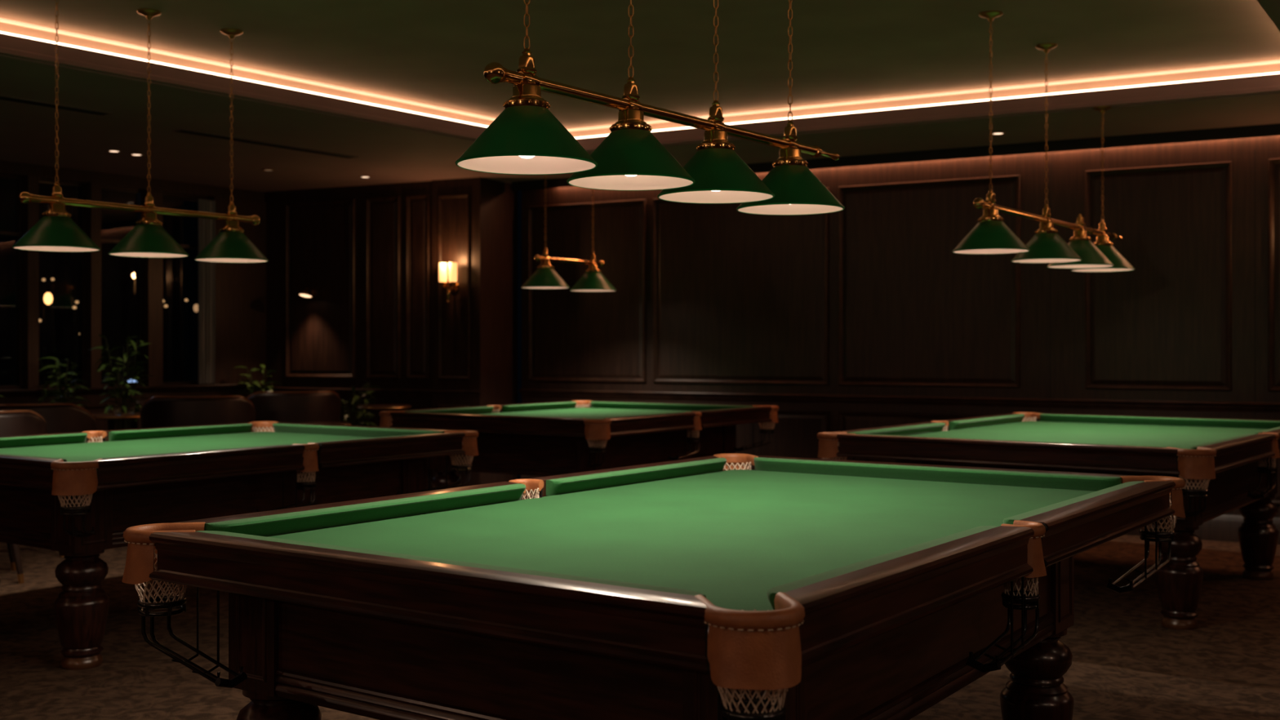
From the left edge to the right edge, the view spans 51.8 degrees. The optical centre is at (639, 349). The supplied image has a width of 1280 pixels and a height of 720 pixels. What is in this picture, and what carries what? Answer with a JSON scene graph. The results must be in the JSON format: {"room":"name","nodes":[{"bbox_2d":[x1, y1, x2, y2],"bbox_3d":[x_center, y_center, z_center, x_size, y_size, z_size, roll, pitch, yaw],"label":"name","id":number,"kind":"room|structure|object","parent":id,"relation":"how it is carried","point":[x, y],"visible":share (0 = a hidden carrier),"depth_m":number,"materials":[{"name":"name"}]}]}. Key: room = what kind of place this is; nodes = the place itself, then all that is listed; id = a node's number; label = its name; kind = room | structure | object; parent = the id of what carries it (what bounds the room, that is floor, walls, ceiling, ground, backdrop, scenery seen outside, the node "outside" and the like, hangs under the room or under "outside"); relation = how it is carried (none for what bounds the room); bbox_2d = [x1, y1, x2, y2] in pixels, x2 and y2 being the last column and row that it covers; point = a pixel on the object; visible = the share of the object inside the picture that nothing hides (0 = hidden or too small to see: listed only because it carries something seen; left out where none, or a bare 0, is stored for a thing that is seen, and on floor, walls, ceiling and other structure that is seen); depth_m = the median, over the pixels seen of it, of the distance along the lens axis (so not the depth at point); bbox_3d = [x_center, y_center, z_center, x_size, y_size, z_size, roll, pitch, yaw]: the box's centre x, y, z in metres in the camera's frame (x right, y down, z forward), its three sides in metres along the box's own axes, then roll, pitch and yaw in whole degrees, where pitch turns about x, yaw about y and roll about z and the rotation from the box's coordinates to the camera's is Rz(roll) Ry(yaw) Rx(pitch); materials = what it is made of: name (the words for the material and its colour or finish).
{"room":"games hall","nodes":[
{"label":"games hall","id":0,"kind":"room"},
{"bbox_2d":[0,160,266,431],"bbox_3d":[-6.568,-0.087,7.958,0.162,2.735,10.600,0,0,35],"label":"wall","id":1,"kind":"structure","parent":0,"point":[240,287],"depth_m":11.27,"materials":[{"name":"brown wood"}]},
{"bbox_2d":[0,173,22,389],"bbox_3d":[-5.023,-0.512,10.167,0.050,1.695,0.530,0,0,35],"label":"window","id":2,"kind":"structure","parent":1,"relation":"in","point":[19,233],"depth_m":10.36,"materials":[{"name":"brown wood"}]},
{"bbox_2d":[39,177,86,388],"bbox_3d":[-4.688,-0.512,10.641,0.050,1.695,0.450,0,0,35],"label":"window","id":3,"kind":"structure","parent":1,"relation":"in","point":[82,186],"depth_m":10.80,"materials":[{"name":"brown wood"}]},
{"bbox_2d":[101,184,143,386],"bbox_3d":[-4.379,-0.512,11.077,0.050,1.695,0.440,0,0,35],"label":"window","id":4,"kind":"structure","parent":1,"relation":"in","point":[140,192],"depth_m":11.22,"materials":[{"name":"brown wood"}]},
{"bbox_2d":[0,382,271,396],"bbox_3d":[-6.524,0.340,7.927,0.190,0.050,10.600,0,0,35],"label":"trim","id":5,"kind":"structure","parent":1,"relation":"attached to","point":[5,393],"depth_m":11.15,"materials":[{"name":"brown wood"}]},
{"bbox_2d":[163,191,209,385],"bbox_3d":[-4.018,-0.512,11.587,0.050,1.695,0.530,0,0,35],"label":"window","id":6,"kind":"structure","parent":1,"relation":"in","point":[165,193],"depth_m":11.59,"materials":[{"name":"brown wood"}]},
{"bbox_2d":[198,199,215,383],"bbox_3d":[-3.834,-0.507,11.666,0.051,1.625,0.170,0,0,35],"label":"sheer curtain","id":7,"kind":"object","parent":1,"relation":"hanging from","point":[206,227],"visible":0.93,"depth_m":11.66,"materials":[{"name":"fabric"}]},
{"bbox_2d":[264,177,517,490],"bbox_3d":[-2.294,-0.087,11.944,2.373,2.735,0.630,0,0,26],"label":"wall","id":8,"kind":"structure","parent":0,"point":[380,314],"depth_m":11.60,"materials":[{"name":"brown wood"}]},
{"bbox_2d":[297,287,316,297],"bbox_3d":[-2.992,-0.509,11.881,0.132,0.103,0.194,0,0,26],"label":"wall sconce","id":9,"kind":"object","parent":8,"relation":"attached to","point":[305,293],"visible":1,"depth_m":11.85,"materials":[{"name":"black metal"}]},
{"bbox_2d":[262,386,482,396],"bbox_3d":[-2.418,0.383,11.687,2.373,0.064,0.041,0,0,26],"label":"trim","id":10,"kind":"structure","parent":8,"relation":"attached to","point":[378,392],"depth_m":11.62,"materials":[{"name":"brown wood"}]},
{"bbox_2d":[438,262,459,302],"bbox_3d":[-1.615,-0.561,11.214,0.172,0.342,0.136,0,0,26],"label":"wall sconce","id":11,"kind":"object","parent":8,"relation":"attached to","point":[454,286],"visible":1,"depth_m":11.17,"materials":[{"name":"beige glass"}]},
{"bbox_2d":[426,475,482,491],"bbox_3d":[-2.414,1.190,11.695,2.373,0.180,0.024,0,0,26],"label":"baseboard","id":12,"kind":"structure","parent":8,"relation":"attached to","point":[430,477],"depth_m":11.40,"materials":[{"name":"brown wood"}]},
{"bbox_2d":[0,0,1279,191],"bbox_3d":[-1.059,-1.587,5.253,12.300,0.287,12.650,0,0,35],"label":"ceiling","id":13,"kind":"structure","parent":0,"point":[401,87],"depth_m":7.61,"materials":[{"name":"paint"}]},
{"bbox_2d":[0,94,112,115],"bbox_3d":[-3.641,-1.449,7.663,0.110,0.012,1.200,0,0,35],"label":"air slot","id":14,"kind":"object","parent":13,"relation":"attached to","point":[2,97],"visible":1,"depth_m":7.84,"materials":[{"name":"paint"}]},
{"bbox_2d":[106,149,121,152],"bbox_3d":[-3.854,-1.450,9.664,0.100,0.007,0.100,0,0,35],"label":"recessed light","id":15,"kind":"object","parent":13,"relation":"in","point":[108,150],"visible":1,"depth_m":9.65,"materials":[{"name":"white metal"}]},
{"bbox_2d":[129,153,143,155],"bbox_3d":[-3.755,-1.450,9.839,0.100,0.007,0.100,0,0,35],"label":"recessed light","id":16,"kind":"object","parent":13,"relation":"in","point":[134,154],"visible":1,"depth_m":9.83,"materials":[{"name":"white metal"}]},
{"bbox_2d":[12,0,268,262],"bbox_3d":[-2.368,-1.042,6.369,0.367,1.177,1.321,0,0,35],"label":"light","id":17,"kind":"object","parent":13,"relation":"hanging from","point":[55,231],"visible":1,"depth_m":6.28,"materials":[{"name":"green metal"}]},
{"bbox_2d":[171,128,358,158],"bbox_3d":[-2.623,-1.449,9.362,0.110,0.012,1.550,0,0,35],"label":"air slot","id":18,"kind":"object","parent":13,"relation":"attached to","point":[183,131],"visible":1,"depth_m":9.27,"materials":[{"name":"paint"}]},
{"bbox_2d":[262,168,275,171],"bbox_3d":[-3.010,-1.450,10.684,0.100,0.007,0.100,0,0,35],"label":"recessed light","id":19,"kind":"object","parent":13,"relation":"in","point":[268,170],"visible":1,"depth_m":10.68,"materials":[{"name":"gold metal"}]},
{"bbox_2d":[359,175,371,177],"bbox_3d":[-2.315,-1.450,11.111,0.100,0.007,0.100,0,0,35],"label":"recessed light","id":20,"kind":"object","parent":13,"relation":"in","point":[362,176],"visible":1,"depth_m":11.08,"materials":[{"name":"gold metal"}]},
{"bbox_2d":[520,176,616,291],"bbox_3d":[-0.539,-0.957,10.141,0.367,0.996,0.957,0,0,35],"label":"light","id":21,"kind":"object","parent":13,"relation":"hanging from","point":[545,277],"visible":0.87,"depth_m":10.07,"materials":[{"name":"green metal"}]},
{"bbox_2d":[455,0,844,215],"bbox_3d":[0.154,-1.052,4.003,0.367,1.157,1.862,0,0,37],"label":"light","id":22,"kind":"object","parent":13,"relation":"hanging from","point":[526,138],"visible":1,"depth_m":3.73,"materials":[{"name":"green metal"}]},
{"bbox_2d":[991,131,1005,134],"bbox_3d":[2.408,-1.450,8.869,0.100,0.007,0.100,0,0,35],"label":"recessed light","id":23,"kind":"object","parent":13,"relation":"in","point":[996,132],"visible":0.94,"depth_m":8.85,"materials":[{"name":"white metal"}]},
{"bbox_2d":[951,10,1135,271],"bbox_3d":[2.302,-1.052,7.248,0.367,1.157,2.441,0,0,35],"label":"light","id":24,"kind":"object","parent":13,"relation":"hanging from","point":[990,235],"visible":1,"depth_m":7.00,"materials":[{"name":"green metal"}]},
{"bbox_2d":[0,534,1279,719],"bbox_3d":[-1.055,1.330,5.250,12.190,0.100,12.550,0,0,35],"label":"floor","id":25,"kind":"structure","parent":0,"point":[1126,665],"depth_m":5.54,"materials":[{"name":"carpet"}]},
{"bbox_2d":[0,409,48,583],"bbox_3d":[-3.704,0.806,7.279,0.798,0.952,0.715,0,0,-30],"label":"tub chair","id":26,"kind":"object","parent":25,"relation":"on","point":[12,422],"visible":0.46,"depth_m":7.20,"materials":[{"name":"brown leather"}]},
{"bbox_2d":[0,403,97,557],"bbox_3d":[-3.838,0.806,8.274,0.798,0.952,0.715,0,0,-13],"label":"tub chair","id":27,"kind":"object","parent":25,"relation":"on","point":[60,418],"visible":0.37,"depth_m":8.07,"materials":[{"name":"brown leather"}]},
{"bbox_2d":[35,356,92,408],"bbox_3d":[-4.475,0.669,10.199,0.407,1.221,0.406,0,0,9],"label":"potted plant","id":28,"kind":"object","parent":25,"relation":"on","point":[58,394],"visible":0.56,"depth_m":10.18,"materials":[{"name":"green plant"}]},
{"bbox_2d":[92,413,140,430],"bbox_3d":[-3.964,0.885,9.889,0.506,0.790,0.506,0,0,35],"label":"round side table","id":29,"kind":"object","parent":25,"relation":"on","point":[110,418],"visible":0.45,"depth_m":9.79,"materials":[{"name":"brown wood"}]},
{"bbox_2d":[112,404,122,415],"bbox_3d":[-3.860,0.448,9.742,0.068,0.085,0.068,0,0,35],"label":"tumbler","id":30,"kind":"object","parent":29,"relation":"on","point":[117,408],"visible":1,"depth_m":9.71,"materials":[{"name":"clear glass"}]},
{"bbox_2d":[125,402,135,413],"bbox_3d":[-3.861,0.448,10.000,0.068,0.085,0.068,0,0,35],"label":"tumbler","id":31,"kind":"object","parent":29,"relation":"on","point":[131,406],"visible":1,"depth_m":9.97,"materials":[{"name":"clear glass"}]},
{"bbox_2d":[91,334,155,430],"bbox_3d":[-4.104,0.585,10.493,0.446,1.390,0.406,0,0,-38],"label":"potted plant","id":32,"kind":"object","parent":25,"relation":"on","point":[119,423],"visible":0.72,"depth_m":10.47,"materials":[{"name":"green plant"}]},
{"bbox_2d":[128,395,221,429],"bbox_3d":[-3.759,0.845,11.214,0.627,0.870,0.900,0,0,35],"label":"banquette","id":33,"kind":"object","parent":25,"relation":"on","point":[135,424],"visible":0.02,"depth_m":10.99,"materials":[{"name":"brown leather"}]},
{"bbox_2d":[128,397,151,429],"bbox_3d":[-4.131,0.615,11.110,0.142,0.410,0.296,0,0,35],"label":"cushion","id":34,"kind":"object","parent":33,"relation":"on","point":[135,424],"depth_m":10.99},
{"bbox_2d":[140,395,256,428],"bbox_3d":[-3.206,0.806,9.580,0.798,0.952,0.715,0,0,-17],"label":"tub chair","id":35,"kind":"object","parent":25,"relation":"on","point":[157,411],"visible":0.37,"depth_m":9.27,"materials":[{"name":"brown leather"}]},
{"bbox_2d":[0,421,478,669],"bbox_3d":[-2.129,0.848,6.233,1.683,0.864,2.308,0,0,34],"label":"table","id":36,"kind":"object","parent":25,"relation":"on","point":[75,495],"visible":0.89,"depth_m":5.62,"materials":[{"name":"brown wood"}]},
{"bbox_2d":[0,453,66,462],"bbox_3d":[-2.711,0.444,5.382,1.290,0.050,0.050,0,0,34],"label":"cushion","id":37,"kind":"object","parent":36,"relation":"on","point":[6,455],"depth_m":5.10,"materials":[{"name":"green fabric"}]},
{"bbox_2d":[0,432,87,448],"bbox_3d":[-3.011,0.444,6.216,0.050,0.050,0.889,0,0,34],"label":"cushion","id":38,"kind":"object","parent":36,"relation":"on","point":[46,440],"depth_m":6.38,"materials":[{"name":"green fabric"}]},
{"bbox_2d":[108,423,252,441],"bbox_3d":[-2.432,0.444,7.062,0.050,0.050,0.889,0,0,34],"label":"cushion","id":39,"kind":"object","parent":36,"relation":"on","point":[231,428],"depth_m":7.01,"materials":[{"name":"green fabric"}]},
{"bbox_2d":[101,444,282,458],"bbox_3d":[-1.817,0.444,5.416,0.050,0.050,0.919,0,0,34],"label":"cushion","id":40,"kind":"object","parent":36,"relation":"on","point":[271,445],"depth_m":5.38,"materials":[{"name":"green fabric"}]},
{"bbox_2d":[272,422,444,437],"bbox_3d":[-1.546,0.444,7.084,1.290,0.050,0.050,0,0,34],"label":"cushion","id":41,"kind":"object","parent":36,"relation":"on","point":[279,428],"depth_m":7.11,"materials":[{"name":"green fabric"}]},
{"bbox_2d":[314,432,442,442],"bbox_3d":[-1.237,0.444,6.263,0.050,0.050,0.859,0,0,34],"label":"cushion","id":42,"kind":"object","parent":36,"relation":"on","point":[433,433],"depth_m":6.22,"materials":[{"name":"green fabric"}]},
{"bbox_2d":[233,364,280,395],"bbox_3d":[-3.416,0.710,11.804,0.467,1.140,0.373,0,0,35],"label":"potted plant","id":43,"kind":"object","parent":25,"relation":"on","point":[251,388],"visible":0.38,"depth_m":11.80,"materials":[{"name":"green plant"}]},
{"bbox_2d":[246,391,341,422],"bbox_3d":[-2.800,0.806,10.583,0.798,0.952,0.715,0,0,-25],"label":"tub chair","id":44,"kind":"object","parent":25,"relation":"on","point":[301,406],"visible":0.39,"depth_m":10.26,"materials":[{"name":"brown leather"}]},
{"bbox_2d":[304,422,351,425],"bbox_3d":[-2.308,0.910,9.598,0.440,0.740,0.440,0,0,35],"label":"round side table","id":45,"kind":"object","parent":25,"relation":"on","point":[322,423],"visible":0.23,"depth_m":9.60,"materials":[{"name":"brown wood"}]},
{"bbox_2d":[340,382,382,426],"bbox_3d":[-2.411,0.783,11.242,0.456,0.994,0.399,0,0,35],"label":"potted plant","id":46,"kind":"object","parent":25,"relation":"on","point":[360,419],"visible":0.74,"depth_m":11.22,"materials":[{"name":"green plant"}]},
{"bbox_2d":[355,404,411,411],"bbox_3d":[-2.097,0.870,10.797,0.446,0.820,0.446,0,0,35],"label":"round side table","id":47,"kind":"object","parent":25,"relation":"on","point":[382,407],"visible":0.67,"depth_m":10.63,"materials":[{"name":"brown wood"}]},
{"bbox_2d":[378,400,778,489],"bbox_3d":[-0.364,0.848,9.252,1.861,0.864,2.322,0,0,34],"label":"table","id":48,"kind":"object","parent":25,"relation":"on","point":[542,439],"visible":0.77,"depth_m":8.60,"materials":[{"name":"brown wood"}]},
{"bbox_2d":[404,406,493,413],"bbox_3d":[-1.322,0.444,9.268,0.050,0.050,0.896,0,0,34],"label":"cushion","id":49,"kind":"object","parent":48,"relation":"on","point":[474,410],"depth_m":9.35,"materials":[{"name":"green fabric"}]},
{"bbox_2d":[419,412,582,418],"bbox_3d":[-0.938,0.444,8.387,1.468,0.050,0.050,0,0,34],"label":"cushion","id":50,"kind":"object","parent":48,"relation":"on","point":[420,412],"depth_m":8.37,"materials":[{"name":"green fabric"}]},
{"bbox_2d":[502,401,576,412],"bbox_3d":[-0.751,0.444,10.129,0.050,0.050,0.896,0,0,34],"label":"cushion","id":51,"kind":"object","parent":48,"relation":"on","point":[562,405],"depth_m":10.08,"materials":[{"name":"green fabric"}]},
{"bbox_2d":[603,412,680,418],"bbox_3d":[0.023,0.444,8.374,0.050,0.050,0.896,0,0,34],"label":"cushion","id":52,"kind":"object","parent":48,"relation":"on","point":[673,412],"depth_m":8.32,"materials":[{"name":"green fabric"}]},
{"bbox_2d":[590,401,753,410],"bbox_3d":[0.211,0.444,10.117,1.468,0.050,0.050,0,0,34],"label":"cushion","id":53,"kind":"object","parent":48,"relation":"on","point":[606,405],"depth_m":10.14,"materials":[{"name":"green fabric"}]},
{"bbox_2d":[690,406,755,412],"bbox_3d":[0.595,0.444,9.235,0.050,0.050,0.896,0,0,34],"label":"cushion","id":54,"kind":"object","parent":48,"relation":"on","point":[749,406],"depth_m":9.17,"materials":[{"name":"green fabric"}]},
{"bbox_2d":[121,453,1185,719],"bbox_3d":[0.277,0.848,3.676,1.773,0.864,2.748,0,0,35],"label":"table","id":55,"kind":"object","parent":25,"relation":"on","point":[731,586],"visible":1,"depth_m":2.94,"materials":[{"name":"green fabric"}]},
{"bbox_2d":[204,483,525,536],"bbox_3d":[-0.694,0.444,3.627,0.050,0.050,1.154,0,0,35],"label":"cushion","id":56,"kind":"object","parent":55,"relation":"on","point":[296,522],"depth_m":3.56,"materials":[{"name":"green fabric"}]},
{"bbox_2d":[196,530,706,597],"bbox_3d":[-0.447,0.444,2.655,1.380,0.050,0.050,0,0,35],"label":"cushion","id":57,"kind":"object","parent":55,"relation":"on","point":[666,590],"depth_m":2.56,"materials":[{"name":"green fabric"}]},
{"bbox_2d":[546,457,726,495],"bbox_3d":[0.026,0.444,4.644,0.050,0.050,1.064,0,0,35],"label":"cushion","id":58,"kind":"object","parent":55,"relation":"on","point":[572,485],"depth_m":4.55,"materials":[{"name":"green fabric"}]},
{"bbox_2d":[766,525,996,609],"bbox_3d":[0.524,0.444,2.704,0.050,0.050,1.054,0,0,35],"label":"cushion","id":59,"kind":"object","parent":55,"relation":"on","point":[793,587],"depth_m":2.58,"materials":[{"name":"green fabric"}]},
{"bbox_2d":[753,457,1121,491],"bbox_3d":[1.000,0.444,4.697,1.380,0.050,0.050,0,0,35],"label":"cushion","id":60,"kind":"object","parent":55,"relation":"on","point":[938,474],"depth_m":4.64,"materials":[{"name":"green fabric"}]},
{"bbox_2d":[1003,480,1143,524],"bbox_3d":[1.244,0.444,3.721,0.050,0.050,1.164,0,0,35],"label":"cushion","id":61,"kind":"object","parent":55,"relation":"on","point":[1047,509],"depth_m":3.60,"materials":[{"name":"green fabric"}]},
{"bbox_2d":[817,412,1279,630],"bbox_3d":[2.423,0.848,7.082,1.877,0.864,2.765,0,0,37],"label":"table","id":62,"kind":"object","parent":25,"relation":"on","point":[1225,465],"visible":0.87,"depth_m":6.39,"materials":[{"name":"brown wood"}]},
{"bbox_2d":[847,422,945,435],"bbox_3d":[1.394,0.444,7.069,0.050,0.050,1.117,0,0,37],"label":"cushion","id":63,"kind":"object","parent":62,"relation":"on","point":[918,429],"depth_m":7.14,"materials":[{"name":"green fabric"}]},
{"bbox_2d":[949,413,1024,430],"bbox_3d":[2.146,0.444,8.073,0.050,0.050,1.117,0,0,37],"label":"cushion","id":64,"kind":"object","parent":62,"relation":"on","point":[1011,419],"depth_m":7.98,"materials":[{"name":"green fabric"}]},
{"bbox_2d":[866,434,1163,447],"bbox_3d":[1.668,0.444,6.073,1.484,0.050,0.050,0,0,37],"label":"cushion","id":65,"kind":"object","parent":62,"relation":"on","point":[866,434],"depth_m":6.00,"materials":[{"name":"green fabric"}]},
{"bbox_2d":[1040,413,1279,429],"bbox_3d":[3.178,0.444,8.090,1.484,0.050,0.050,0,0,37],"label":"cushion","id":66,"kind":"object","parent":62,"relation":"on","point":[1058,418],"depth_m":8.07,"materials":[{"name":"green fabric"}]},
{"bbox_2d":[1190,433,1257,448],"bbox_3d":[2.700,0.444,6.090,0.050,0.050,1.117,0,0,37],"label":"cushion","id":67,"kind":"object","parent":62,"relation":"on","point":[1198,446],"depth_m":6.00,"materials":[{"name":"green fabric"}]},
{"bbox_2d":[1254,426,1279,434],"bbox_3d":[3.452,0.444,7.095,0.050,0.050,1.117,0,0,37],"label":"cushion","id":68,"kind":"object","parent":62,"relation":"on","point":[1277,428],"depth_m":6.78,"materials":[{"name":"green fabric"}]},
{"bbox_2d":[521,135,1279,516],"bbox_3d":[3.247,-0.087,9.232,9.809,2.735,0.143,0,0,30],"label":"wall","id":69,"kind":"structure","parent":0,"point":[872,295],"depth_m":9.81,"materials":[{"name":"brown wood"}]},
{"bbox_2d":[511,123,1279,191],"bbox_3d":[3.180,-1.417,9.114,9.809,0.075,0.128,0,0,30],"label":"trim","id":70,"kind":"structure","parent":69,"relation":"attached to","point":[1268,130],"depth_m":9.31,"materials":[{"name":"brown paint"}]},
{"bbox_2d":[519,388,1279,412],"bbox_3d":[3.213,0.383,9.172,9.809,0.064,0.042,0,0,30],"label":"trim","id":71,"kind":"structure","parent":69,"relation":"attached to","point":[833,398],"depth_m":9.77,"materials":[{"name":"brown wood"}]},
{"bbox_2d":[520,475,1279,544],"bbox_3d":[3.217,1.190,9.180,9.809,0.180,0.024,0,0,30],"label":"baseboard","id":72,"kind":"structure","parent":69,"relation":"attached to","point":[1224,527],"depth_m":8.79,"materials":[{"name":"brown wood"}]},
{"label":"outside","id":73,"kind":"structure","parent":0,"visible":0},
{"bbox_3d":[-10.210,1.310,13.355,11.900,0.060,22.000,0,0,35],"label":"ground","id":74,"kind":"structure","parent":73,"visible":0},
{"bbox_2d":[39,319,41,385],"bbox_3d":[-6.827,0.469,15.000,0.040,1.621,0.040,0,0,35],"label":"garden light","id":75,"kind":"object","parent":74,"relation":"on","point":[40,320],"visible":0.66,"depth_m":14.99,"materials":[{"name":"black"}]},
{"bbox_2d":[41,278,45,385],"bbox_3d":[-7.234,0.211,16.000,0.040,2.137,0.040,0,0,35],"label":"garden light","id":76,"kind":"object","parent":74,"relation":"on","point":[42,279],"visible":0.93,"depth_m":15.99,"materials":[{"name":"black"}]},
{"bbox_2d":[43,289,53,384],"bbox_3d":[-6.283,0.323,14.000,0.120,1.914,0.120,0,0,35],"label":"lantern","id":77,"kind":"object","parent":74,"relation":"on","point":[47,298],"visible":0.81,"depth_m":13.98,"materials":[{"name":"black metal"}]},
{"bbox_2d":[51,277,54,377],"bbox_3d":[-7.304,0.198,16.400,0.040,2.164,0.040,0,0,35],"label":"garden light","id":78,"kind":"object","parent":74,"relation":"on","point":[52,278],"visible":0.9,"depth_m":16.40,"materials":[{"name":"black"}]},
{"bbox_2d":[72,306,76,383],"bbox_3d":[-6.432,0.396,15.000,0.040,1.768,0.040,0,0,35],"label":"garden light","id":79,"kind":"object","parent":74,"relation":"on","point":[73,307],"visible":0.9,"depth_m":14.99,"materials":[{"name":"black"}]},
{"bbox_2d":[75,300,78,384],"bbox_3d":[-6.830,0.347,16.000,0.040,1.866,0.040,0,0,35],"label":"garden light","id":80,"kind":"object","parent":74,"relation":"on","point":[77,301],"visible":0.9,"depth_m":16.00,"materials":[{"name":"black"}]},
{"bbox_2d":[0,177,198,386],"bbox_3d":[-12.980,-1.220,14.704,0.420,5.000,19.000,0,0,35],"label":"window","id":81,"kind":"structure","parent":74,"relation":"on","point":[118,273],"depth_m":20.91,"materials":[{"name":"black glass"}]},
{"bbox_2d":[124,378,137,382],"bbox_3d":[-5.441,0.800,14.200,0.050,0.960,0.400,0,0,5],"label":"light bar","id":82,"kind":"object","parent":74,"relation":"on","point":[133,381],"visible":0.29,"depth_m":14.13,"materials":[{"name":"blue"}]},
{"bbox_2d":[164,304,167,382],"bbox_3d":[-5.392,0.388,15.000,0.040,1.785,0.040,0,0,35],"label":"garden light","id":83,"kind":"object","parent":74,"relation":"on","point":[165,305],"visible":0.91,"depth_m":14.99,"materials":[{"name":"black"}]},
{"bbox_2d":[184,298,187,381],"bbox_3d":[-5.504,0.335,16.000,0.040,1.890,0.040,0,0,35],"label":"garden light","id":84,"kind":"object","parent":74,"relation":"on","point":[185,300],"visible":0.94,"depth_m":16.00,"materials":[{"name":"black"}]},
{"bbox_2d":[192,302,198,381],"bbox_3d":[-5.047,0.372,15.000,0.120,1.817,0.120,0,0,35],"label":"lantern","id":85,"kind":"object","parent":74,"relation":"on","point":[196,304],"visible":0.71,"depth_m":14.99,"materials":[{"name":"black metal"}]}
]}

